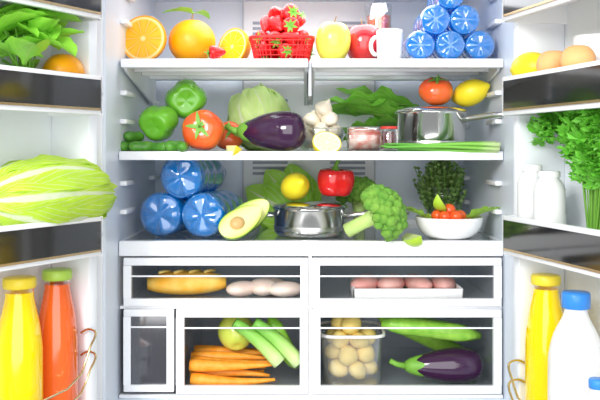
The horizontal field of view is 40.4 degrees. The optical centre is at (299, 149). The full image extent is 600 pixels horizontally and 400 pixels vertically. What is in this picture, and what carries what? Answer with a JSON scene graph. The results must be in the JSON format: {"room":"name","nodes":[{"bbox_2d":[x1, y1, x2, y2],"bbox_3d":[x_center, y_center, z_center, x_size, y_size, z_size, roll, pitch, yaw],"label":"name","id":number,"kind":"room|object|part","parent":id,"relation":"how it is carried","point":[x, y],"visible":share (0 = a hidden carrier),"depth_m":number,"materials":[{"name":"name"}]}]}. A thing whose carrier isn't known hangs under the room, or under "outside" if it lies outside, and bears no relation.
{"room":"refrigerator interior","nodes":[
{"label":"refrigerator interior","id":0,"kind":"room"},
{"bbox_2d":[0,0,599,399],"bbox_3d":[-0.028,0.100,1.648,1.362,1.400,1.044,0,0,0],"label":"refrigerator","id":1,"kind":"object","parent":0,"point":[135,342],"visible":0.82,"depth_m":1.69,"materials":[{"name":"white plastic"}]},
{"bbox_2d":[0,275,42,399],"bbox_3d":[-0.472,0.354,1.371,0.077,0.280,0.077,0,0,29],"label":"orange juice bottle","id":2,"kind":"object","parent":1,"relation":"in","point":[21,344],"visible":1,"depth_m":1.34,"materials":[{"name":"yellow plastic"}]},
{"bbox_2d":[0,3,83,67],"bbox_3d":[-0.479,-0.189,1.351,0.204,0.174,0.263,0,0,29],"label":"basil","id":3,"kind":"object","parent":1,"relation":"on","point":[22,27],"visible":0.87,"depth_m":1.34,"materials":[{"name":"green plant"}]},
{"bbox_3d":[-0.530,0.100,1.380,0.357,1.400,0.468,0,0,0],"label":"door","id":4,"kind":"part","parent":1,"relation":"part of","materials":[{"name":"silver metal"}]},
{"bbox_2d":[39,267,77,399],"bbox_3d":[-0.432,0.353,1.448,0.073,0.282,0.073,0,0,29],"label":"juice bottle","id":5,"kind":"object","parent":1,"relation":"in","point":[57,316],"visible":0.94,"depth_m":1.42,"materials":[{"name":"orange plastic"}]},
{"bbox_2d":[0,154,117,225],"bbox_3d":[-0.436,0.082,1.415,0.147,0.150,0.317,0,0,26],"label":"cabbage","id":6,"kind":"object","parent":1,"relation":"in","point":[41,188],"visible":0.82,"depth_m":1.35,"materials":[{"name":"green plant"}]},
{"bbox_2d":[42,54,84,73],"bbox_3d":[-0.424,-0.137,1.458,0.074,0.070,0.074,0,0,-11],"label":"orange","id":7,"kind":"object","parent":1,"relation":"in","point":[58,62],"visible":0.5,"depth_m":1.43,"materials":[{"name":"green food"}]},
{"bbox_2d":[121,141,130,150],"bbox_3d":[-0.371,-0.007,1.735,0.022,0.023,0.049,0,0,20],"label":"gherkin","id":8,"kind":"object","parent":1,"relation":"on","point":[124,145],"visible":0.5,"depth_m":1.72,"materials":[{"name":"green food"}]},
{"bbox_2d":[123,131,143,141],"bbox_3d":[-0.359,-0.029,1.760,0.022,0.023,0.059,0,0,30],"label":"gherkin","id":9,"kind":"object","parent":1,"relation":"on","point":[128,136],"visible":0.91,"depth_m":1.75,"materials":[{"name":"green food"}]},
{"bbox_2d":[129,141,151,150],"bbox_3d":[-0.335,-0.007,1.715,0.051,0.024,0.023,0,0,-15],"label":"gherkin","id":10,"kind":"object","parent":1,"relation":"on","point":[135,145],"visible":0.86,"depth_m":1.71,"materials":[{"name":"green food"}]},
{"bbox_2d":[125,15,166,58],"bbox_3d":[-0.334,-0.240,1.776,0.102,0.102,0.054,0,0,11],"label":"orange half","id":11,"kind":"object","parent":1,"relation":"on","point":[146,38],"visible":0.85,"depth_m":1.75,"materials":[{"name":"orange food"}]},
{"bbox_2d":[138,105,178,141],"bbox_3d":[-0.314,-0.059,1.825,0.087,0.081,0.128,0,0,-4],"label":"bell pepper","id":12,"kind":"object","parent":1,"relation":"in","point":[158,123],"visible":1,"depth_m":1.77,"materials":[{"name":"green food"}]},
{"bbox_2d":[165,79,206,118],"bbox_3d":[-0.268,-0.117,1.889,0.097,0.093,0.137,0,0,-16],"label":"bell pepper","id":13,"kind":"object","parent":12,"relation":"on","point":[186,97],"visible":0.88,"depth_m":1.83,"materials":[{"name":"green food"}]},
{"bbox_2d":[151,142,165,150],"bbox_3d":[-0.300,-0.006,1.720,0.054,0.022,0.021,0,0,20],"label":"gherkin","id":14,"kind":"object","parent":1,"relation":"on","point":[159,146],"visible":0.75,"depth_m":1.71,"materials":[{"name":"green food"}]},
{"bbox_2d":[140,191,189,235],"bbox_3d":[-0.278,0.141,1.897,0.096,0.096,0.280,0,0,12],"label":"water bottle","id":15,"kind":"object","parent":1,"relation":"on","point":[161,212],"visible":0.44,"depth_m":1.77,"materials":[{"name":"blue plastic"}]},
{"bbox_2d":[164,140,182,150],"bbox_3d":[-0.263,-0.008,1.715,0.046,0.024,0.024,0,0,-30],"label":"gherkin","id":16,"kind":"object","parent":1,"relation":"on","point":[170,145],"visible":0.66,"depth_m":1.70,"materials":[{"name":"green food"}]},
{"bbox_2d":[177,142,188,151],"bbox_3d":[-0.244,-0.006,1.696,0.021,0.022,0.050,0,0,0],"label":"gherkin","id":17,"kind":"object","parent":1,"relation":"on","point":[181,146],"visible":1,"depth_m":1.68,"materials":[{"name":"green food"}]},
{"bbox_2d":[147,269,226,294],"bbox_3d":[-0.247,0.287,1.777,0.174,0.055,0.090,0,0,-8],"label":"bread loaf","id":18,"kind":"object","parent":1,"relation":"in","point":[165,285],"visible":0.91,"depth_m":1.74,"materials":[{"name":"orange food"}]},
{"bbox_2d":[163,7,215,58],"bbox_3d":[-0.242,-0.251,1.809,0.108,0.123,0.111,0,0,2],"label":"orange","id":19,"kind":"object","parent":1,"relation":"on","point":[188,39],"visible":0.85,"depth_m":1.77,"materials":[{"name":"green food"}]},
{"bbox_2d":[182,109,224,149],"bbox_3d":[-0.208,-0.043,1.745,0.089,0.088,0.080,0,0,34],"label":"tomato","id":20,"kind":"object","parent":1,"relation":"on","point":[201,129],"visible":0.98,"depth_m":1.72,"materials":[{"name":"red food"}]},
{"bbox_2d":[182,190,243,236],"bbox_3d":[-0.183,0.141,1.877,0.096,0.096,0.280,0,0,12],"label":"water bottle","id":21,"kind":"object","parent":1,"relation":"on","point":[202,213],"visible":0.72,"depth_m":1.75,"materials":[{"name":"blue plastic"}]},
{"bbox_2d":[161,160,225,197],"bbox_3d":[-0.231,0.057,1.887,0.096,0.096,0.280,0,0,12],"label":"water bottle","id":22,"kind":"object","parent":21,"relation":"on","point":[179,178],"visible":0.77,"depth_m":1.76,"materials":[{"name":"blue plastic"}]},
{"bbox_2d":[121,59,307,104],"bbox_3d":[-0.177,-0.157,1.879,0.388,0.087,0.386,0,0,0],"label":"glass shelf","id":23,"kind":"object","parent":1,"relation":"attached to","point":[139,77],"depth_m":1.79,"materials":[{"name":"white"}]},
{"bbox_2d":[204,45,225,58],"bbox_3d":[-0.177,-0.202,1.692,0.042,0.032,0.031,0,0,11],"label":"strawberry","id":24,"kind":"object","parent":1,"relation":"on","point":[214,52],"visible":1,"depth_m":1.69,"materials":[{"name":"red food"}]},
{"bbox_2d":[123,256,307,305],"bbox_3d":[-0.174,0.274,1.872,0.382,0.100,0.376,0,0,0],"label":"drawer","id":25,"kind":"object","parent":1,"relation":"in","point":[136,269],"depth_m":1.68,"materials":[{"name":"white plastic"}]},
{"bbox_2d":[217,121,242,149],"bbox_3d":[-0.162,-0.033,1.855,0.068,0.067,0.066,0,0,24],"label":"tomato","id":26,"kind":"object","parent":1,"relation":"on","point":[228,138],"visible":0.42,"depth_m":1.83,"materials":[{"name":"red food"}]},
{"bbox_2d":[189,345,274,384],"bbox_3d":[-0.146,0.470,1.783,0.188,0.062,0.151,0,0,0],"label":"carrots","id":27,"kind":"object","parent":1,"relation":"in","point":[208,364],"visible":0.89,"depth_m":1.72,"materials":[{"name":"orange food"}]},
{"bbox_2d":[218,318,251,350],"bbox_3d":[-0.142,0.402,1.802,0.080,0.080,0.080,0,0,26],"label":"apple","id":28,"kind":"object","parent":27,"relation":"on","point":[232,340],"visible":0.66,"depth_m":1.77,"materials":[{"name":"green food"}]},
{"bbox_2d":[226,145,241,155],"bbox_3d":[-0.135,0.002,1.702,0.024,0.024,0.059,0,0,-26],"label":"lemon wedge","id":29,"kind":"object","parent":1,"relation":"on","point":[235,149],"visible":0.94,"depth_m":1.68,"materials":[{"name":"yellow food"}]},
{"bbox_2d":[218,28,250,58],"bbox_3d":[-0.143,-0.233,1.853,0.088,0.087,0.050,0,0,39],"label":"orange half","id":30,"kind":"object","parent":1,"relation":"on","point":[236,44],"visible":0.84,"depth_m":1.83,"materials":[{"name":"food"}]},
{"bbox_2d":[218,205,261,240],"bbox_3d":[-0.126,0.152,1.704,0.096,0.072,0.052,0,0,-26],"label":"avocado half","id":31,"kind":"object","parent":1,"relation":"on","point":[239,222],"visible":1,"depth_m":1.69,"materials":[{"name":"green"}]},
{"bbox_2d":[235,198,269,231],"bbox_3d":[-0.112,0.143,1.743,0.094,0.076,0.049,0,0,-19],"label":"avocado half","id":32,"kind":"object","parent":31,"relation":"on","point":[263,204],"visible":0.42,"depth_m":1.75,"materials":[{"name":"green food"}]},
{"bbox_2d":[176,309,307,393],"bbox_3d":[-0.120,0.417,1.872,0.274,0.175,0.376,0,0,0],"label":"drawer","id":33,"kind":"object","parent":1,"relation":"in","point":[288,380],"depth_m":1.68,"materials":[{"name":"white"}]},
{"bbox_2d":[227,83,290,150],"bbox_3d":[-0.097,-0.076,1.964,0.156,0.176,0.166,0,0,15],"label":"lettuce","id":34,"kind":"object","parent":1,"relation":"on","point":[258,100],"visible":0.53,"depth_m":1.91,"materials":[{"name":"green plant"}]},
{"bbox_2d":[226,277,299,296],"bbox_3d":[-0.075,0.297,1.786,0.168,0.037,0.120,0,0,0],"label":"eggs","id":35,"kind":"object","parent":1,"relation":"in","point":[266,286],"visible":0.98,"depth_m":1.74,"materials":[{"name":"white food"}]},
{"bbox_2d":[224,111,306,150],"bbox_3d":[-0.079,-0.041,1.761,0.193,0.086,0.086,0,0,25],"label":"eggplant","id":36,"kind":"object","parent":1,"relation":"on","point":[278,130],"visible":0.99,"depth_m":1.72,"materials":[{"name":"purple food"}]},
{"bbox_2d":[231,318,299,367],"bbox_3d":[-0.067,0.406,1.714,0.156,0.106,0.035,0,0,0],"label":"leeks","id":37,"kind":"object","parent":1,"relation":"in","point":[270,343],"visible":0.94,"depth_m":1.70,"materials":[{"name":"green food"}]},
{"bbox_2d":[249,4,314,61],"bbox_3d":[-0.039,-0.252,1.775,0.145,0.129,0.114,0,0,0],"label":"basket","id":38,"kind":"object","parent":1,"relation":"on","point":[284,40],"visible":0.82,"depth_m":1.75,"materials":[{"name":"red plastic"}]},
{"bbox_2d":[245,163,320,227],"bbox_3d":[-0.042,0.127,2.024,0.190,0.185,0.084,0,0,0],"label":"romaine lettuce","id":39,"kind":"object","parent":1,"relation":"in","point":[270,190],"visible":0.33,"depth_m":2.03,"materials":[{"name":"green plant"}]},
{"bbox_2d":[267,318,298,368],"bbox_3d":[-0.036,0.414,1.750,0.071,0.114,0.035,0,0,2],"label":"cucumber","id":40,"kind":"object","parent":1,"relation":"in","point":[273,322],"visible":0.33,"depth_m":1.74,"materials":[{"name":"green food"}]},
{"bbox_2d":[119,219,502,255],"bbox_3d":[0.023,0.199,1.899,0.796,0.042,0.426,0,0,0],"label":"glass shelf","id":41,"kind":"object","parent":1,"relation":"attached to","point":[134,240],"depth_m":1.69,"materials":[{"name":"white"}]},
{"bbox_2d":[119,147,502,159],"bbox_3d":[0.023,0.006,1.889,0.796,0.029,0.406,0,0,0],"label":"glass shelf","id":42,"kind":"object","parent":1,"relation":"attached to","point":[216,153],"depth_m":1.69,"materials":[{"name":"white"}]},
{"bbox_2d":[301,99,344,150],"bbox_3d":[0.044,-0.055,1.825,0.113,0.116,0.112,0,0,0],"label":"bowl","id":43,"kind":"object","parent":1,"relation":"on","point":[323,119],"visible":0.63,"depth_m":1.80,"materials":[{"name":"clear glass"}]},
{"bbox_2d":[312,132,340,150],"bbox_3d":[0.056,-0.011,1.728,0.062,0.056,0.054,0,0,-14],"label":"lemon half","id":44,"kind":"object","parent":1,"relation":"on","point":[322,141],"visible":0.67,"depth_m":1.72,"materials":[{"name":"yellow food"}]},
{"bbox_2d":[315,16,350,58],"bbox_3d":[0.072,-0.238,1.760,0.076,0.104,0.076,0,0,26],"label":"apple","id":45,"kind":"object","parent":1,"relation":"on","point":[333,39],"visible":0.81,"depth_m":1.73,"materials":[{"name":"yellow food"}]},
{"bbox_2d":[266,200,408,237],"bbox_3d":[0.074,0.151,1.815,0.327,0.076,0.168,0,0,0],"label":"cooking pot","id":46,"kind":"object","parent":1,"relation":"on","point":[292,219],"visible":0.91,"depth_m":1.75,"materials":[{"name":"silver metal"}]},
{"bbox_2d":[281,172,309,200],"bbox_3d":[-0.011,0.082,1.810,0.072,0.064,0.073,0,0,24],"label":"lemon","id":47,"kind":"object","parent":46,"relation":"on","point":[295,186],"visible":1,"depth_m":1.78,"materials":[{"name":"yellow food"}]},
{"bbox_2d":[317,160,354,196],"bbox_3d":[0.081,0.058,1.824,0.083,0.091,0.080,0,0,13],"label":"bell pepper","id":48,"kind":"object","parent":46,"relation":"on","point":[334,181],"visible":0.99,"depth_m":1.79,"materials":[{"name":"red food"}]},
{"bbox_2d":[320,318,384,384],"bbox_3d":[0.112,0.426,1.790,0.144,0.142,0.158,0,0,0],"label":"food container","id":49,"kind":"object","parent":1,"relation":"in","point":[350,353],"visible":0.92,"depth_m":1.75,"materials":[{"name":"plastic"}]},
{"bbox_2d":[335,176,375,218],"bbox_3d":[0.141,0.125,1.941,0.115,0.127,0.110,0,0,20],"label":"broccoli","id":50,"kind":"object","parent":1,"relation":"on","point":[360,184],"visible":0.34,"depth_m":1.91,"materials":[{"name":"green food"}]},
{"bbox_2d":[347,19,377,58],"bbox_3d":[0.141,-0.239,1.805,0.086,0.106,0.086,0,0,31],"label":"apple","id":51,"kind":"object","parent":1,"relation":"on","point":[361,35],"visible":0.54,"depth_m":1.77,"materials":[{"name":"red food"}]},
{"bbox_2d":[347,126,388,150],"bbox_3d":[0.145,-0.025,1.755,0.088,0.054,0.054,0,0,0],"label":"jar","id":52,"kind":"object","parent":1,"relation":"on","point":[361,138],"visible":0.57,"depth_m":1.73,"materials":[{"name":"clear glass"}]},
{"bbox_2d":[325,85,418,140],"bbox_3d":[0.177,-0.088,1.999,0.258,0.146,0.180,0,0,0],"label":"swiss chard","id":53,"kind":"object","parent":1,"relation":"on","point":[383,103],"visible":0.56,"depth_m":1.95,"materials":[{"name":"green plant"}]},
{"bbox_2d":[343,183,408,241],"bbox_3d":[0.162,0.129,1.672,0.127,0.119,0.117,0,0,-17],"label":"broccoli","id":54,"kind":"object","parent":1,"relation":"on","point":[386,212],"visible":1,"depth_m":1.64,"materials":[{"name":"green food"}]},
{"bbox_2d":[365,3,391,28],"bbox_3d":[0.188,-0.268,1.950,0.066,0.158,0.066,0,0,0],"label":"glass","id":55,"kind":"object","parent":1,"relation":"on","point":[380,21],"visible":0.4,"depth_m":1.93,"materials":[{"name":"clear glass"}]},
{"bbox_2d":[369,28,402,58],"bbox_3d":[0.187,-0.222,1.733,0.056,0.065,0.064,0,0,-44],"label":"mug","id":56,"kind":"object","parent":1,"relation":"on","point":[389,40],"visible":0.93,"depth_m":1.71,"materials":[{"name":"white ceramic"}]},
{"bbox_2d":[380,126,397,150],"bbox_3d":[0.187,-0.024,1.712,0.038,0.052,0.038,0,0,0],"label":"jam jar","id":57,"kind":"object","parent":1,"relation":"on","point":[385,137],"visible":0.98,"depth_m":1.70,"materials":[{"name":"clear glass"}]},
{"bbox_2d":[349,273,463,297],"bbox_3d":[0.229,0.295,1.800,0.237,0.041,0.150,0,0,0],"label":"tray","id":58,"kind":"object","parent":1,"relation":"in","point":[360,287],"visible":0.84,"depth_m":1.75,"materials":[{"name":"white plastic"}]},
{"bbox_2d":[310,59,502,104],"bbox_3d":[0.223,-0.157,1.879,0.397,0.087,0.386,0,0,0],"label":"glass shelf","id":59,"kind":"object","parent":1,"relation":"attached to","point":[490,71],"depth_m":1.79,"materials":[{"name":"white"}]},
{"bbox_2d":[312,256,501,305],"bbox_3d":[0.221,0.274,1.872,0.392,0.100,0.376,0,0,0],"label":"drawer","id":60,"kind":"object","parent":1,"relation":"in","point":[482,284],"depth_m":1.68,"materials":[{"name":"white plastic"}]},
{"bbox_2d":[312,309,501,393],"bbox_3d":[0.221,0.417,1.872,0.392,0.175,0.376,0,0,0],"label":"drawer","id":61,"kind":"object","parent":1,"relation":"in","point":[393,380],"depth_m":1.68,"materials":[{"name":"white"}]},
{"bbox_2d":[402,233,421,246],"bbox_3d":[0.230,0.187,1.686,0.034,0.026,0.063,0,0,-23],"label":"wedge","id":62,"kind":"object","parent":1,"relation":"on","point":[413,240],"visible":1,"depth_m":1.67,"materials":[{"name":"green food"}]},
{"bbox_2d":[402,31,434,58],"bbox_3d":[0.254,-0.221,1.810,0.062,0.062,0.205,0,0,0],"label":"water bottle","id":63,"kind":"object","parent":1,"relation":"on","point":[419,44],"visible":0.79,"depth_m":1.71,"materials":[{"name":"blue plastic"}]},
{"bbox_2d":[413,5,449,38],"bbox_3d":[0.285,-0.275,1.810,0.062,0.062,0.205,0,0,0],"label":"water bottle","id":64,"kind":"object","parent":63,"relation":"on","point":[434,20],"visible":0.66,"depth_m":1.71,"materials":[{"name":"blue plastic"}]},
{"bbox_2d":[377,318,461,349],"bbox_3d":[0.285,0.423,1.834,0.230,0.120,0.038,0,0,-5],"label":"cucumber","id":65,"kind":"object","parent":1,"relation":"in","point":[434,344],"visible":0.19,"depth_m":1.82,"materials":[{"name":"green food"}]},
{"bbox_2d":[389,347,482,382],"bbox_3d":[0.290,0.461,1.741,0.203,0.074,0.074,0,0,-4],"label":"eggplant","id":66,"kind":"object","parent":1,"relation":"in","point":[454,364],"visible":1,"depth_m":1.72,"materials":[{"name":"purple food"}]},
{"bbox_2d":[380,318,480,341],"bbox_3d":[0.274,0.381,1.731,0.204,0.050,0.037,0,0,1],"label":"cucumber","id":67,"kind":"object","parent":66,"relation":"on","point":[458,335],"visible":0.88,"depth_m":1.72,"materials":[{"name":"green food"}]},
{"bbox_2d":[412,160,467,213],"bbox_3d":[0.341,0.099,1.971,0.135,0.180,0.139,0,0,0],"label":"herb plant","id":68,"kind":"object","parent":1,"relation":"on","point":[440,179],"visible":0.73,"depth_m":1.95,"materials":[{"name":"green plant"}]},
{"bbox_2d":[381,141,500,152],"bbox_3d":[0.288,-0.006,1.699,0.245,0.024,0.067,0,0,0],"label":"onions","id":69,"kind":"object","parent":1,"relation":"on","point":[470,146],"visible":0.98,"depth_m":1.67,"materials":[{"name":"green food"}]},
{"bbox_2d":[428,31,464,58],"bbox_3d":[0.317,-0.221,1.810,0.062,0.062,0.205,0,0,0],"label":"water bottle","id":70,"kind":"object","parent":1,"relation":"on","point":[449,44],"visible":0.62,"depth_m":1.71,"materials":[{"name":"blue plastic"}]},
{"bbox_2d":[395,106,503,149],"bbox_3d":[0.349,-0.047,1.781,0.285,0.100,0.160,0,0,18],"label":"saucepan","id":71,"kind":"object","parent":1,"relation":"on","point":[422,124],"visible":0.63,"depth_m":1.73,"materials":[{"name":"silver metal"}]},
{"bbox_2d":[418,75,452,105],"bbox_3d":[0.298,-0.131,1.790,0.075,0.068,0.071,0,0,26],"label":"tomato","id":72,"kind":"object","parent":71,"relation":"on","point":[435,91],"visible":1,"depth_m":1.76,"materials":[{"name":"red food"}]},
{"bbox_2d":[452,79,489,106],"bbox_3d":[0.376,-0.126,1.800,0.069,0.061,0.068,0,0,-14],"label":"lemon","id":73,"kind":"object","parent":71,"relation":"on","point":[471,92],"visible":1,"depth_m":1.78,"materials":[{"name":"yellow food"}]},
{"bbox_2d":[406,194,499,239],"bbox_3d":[0.324,0.140,1.745,0.203,0.096,0.144,0,0,0],"label":"bowl","id":74,"kind":"object","parent":1,"relation":"on","point":[445,222],"visible":0.99,"depth_m":1.71,"materials":[{"name":"white ceramic"}]},
{"bbox_2d":[457,31,494,58],"bbox_3d":[0.380,-0.221,1.810,0.062,0.062,0.205,0,0,0],"label":"water bottle","id":75,"kind":"object","parent":1,"relation":"on","point":[479,44],"visible":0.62,"depth_m":1.71,"materials":[{"name":"blue plastic"}]},
{"bbox_2d":[444,5,479,38],"bbox_3d":[0.348,-0.275,1.810,0.062,0.062,0.205,0,0,0],"label":"water bottle","id":76,"kind":"object","parent":75,"relation":"on","point":[464,19],"visible":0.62,"depth_m":1.71,"materials":[{"name":"blue plastic"}]},
{"bbox_2d":[427,0,462,13],"bbox_3d":[0.317,-0.329,1.810,0.062,0.062,0.205,0,0,0],"label":"water bottle","id":77,"kind":"object","parent":76,"relation":"on","point":[449,5],"visible":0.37,"depth_m":1.72,"materials":[{"name":"blue plastic"}]},
{"bbox_2d":[510,52,540,75],"bbox_3d":[0.415,-0.147,1.463,0.068,0.058,0.072,0,0,8],"label":"lemon","id":78,"kind":"object","parent":1,"relation":"in","point":[525,62],"visible":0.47,"depth_m":1.44,"materials":[{"name":"yellow food"}]},
{"bbox_2d":[517,164,542,218],"bbox_3d":[0.415,0.087,1.454,0.052,0.122,0.052,0,0,-14],"label":"bottle","id":79,"kind":"object","parent":1,"relation":"in","point":[527,179],"visible":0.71,"depth_m":1.44,"materials":[{"name":"white plastic"}]},
{"bbox_2d":[525,273,562,399],"bbox_3d":[0.438,0.358,1.450,0.073,0.272,0.073,0,0,-14],"label":"orange juice bottle","id":80,"kind":"object","parent":1,"relation":"in","point":[545,312],"visible":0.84,"depth_m":1.43,"materials":[{"name":"yellow plastic"}]},
{"bbox_2d":[533,171,565,223],"bbox_3d":[0.428,0.092,1.398,0.054,0.112,0.054,0,0,-14],"label":"bottle","id":81,"kind":"object","parent":1,"relation":"in","point":[549,192],"visible":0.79,"depth_m":1.38,"materials":[{"name":"white plastic"}]},
{"bbox_2d":[536,50,562,70],"bbox_3d":[0.429,-0.143,1.382,0.056,0.050,0.055,0,0,-14],"label":"peach","id":82,"kind":"object","parent":1,"relation":"in","point":[548,59],"visible":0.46,"depth_m":1.36,"materials":[{"name":"food"}]},
{"bbox_3d":[0.510,0.100,1.361,0.287,1.400,0.470,0,0,0],"label":"door","id":83,"kind":"part","parent":1,"relation":"part of","materials":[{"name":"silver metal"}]},
{"bbox_2d":[526,108,599,229],"bbox_3d":[0.478,0.026,1.340,0.144,0.266,0.337,0,0,-14],"label":"parsley bunch","id":84,"kind":"object","parent":1,"relation":"in","point":[579,130],"visible":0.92,"depth_m":1.30,"materials":[{"name":"green plant"}]},
{"bbox_2d":[548,290,599,399],"bbox_3d":[0.459,0.365,1.355,0.091,0.258,0.091,0,0,-14],"label":"milk bottle","id":85,"kind":"object","parent":1,"relation":"in","point":[574,348],"visible":0.98,"depth_m":1.33,"materials":[{"name":"white plastic"}]},
{"bbox_2d":[560,45,595,66],"bbox_3d":[0.447,-0.143,1.311,0.055,0.050,0.056,0,0,6],"label":"egg","id":86,"kind":"object","parent":1,"relation":"in","point":[575,54],"visible":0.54,"depth_m":1.29,"materials":[{"name":"food"}]},
{"bbox_2d":[573,33,599,60],"bbox_3d":[0.491,-0.154,1.359,0.068,0.072,0.068,0,0,-14],"label":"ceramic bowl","id":87,"kind":"object","parent":1,"relation":"on","point":[591,40],"visible":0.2,"depth_m":1.33,"materials":[{"name":"white ceramic"}]},
{"bbox_2d":[585,377,599,399],"bbox_3d":[0.461,0.423,1.263,0.052,0.137,0.052,0,0,-14],"label":"milk bottle","id":88,"kind":"object","parent":1,"relation":"in","point":[593,382],"visible":1,"depth_m":1.25,"materials":[{"name":"white plastic"}]}
]}

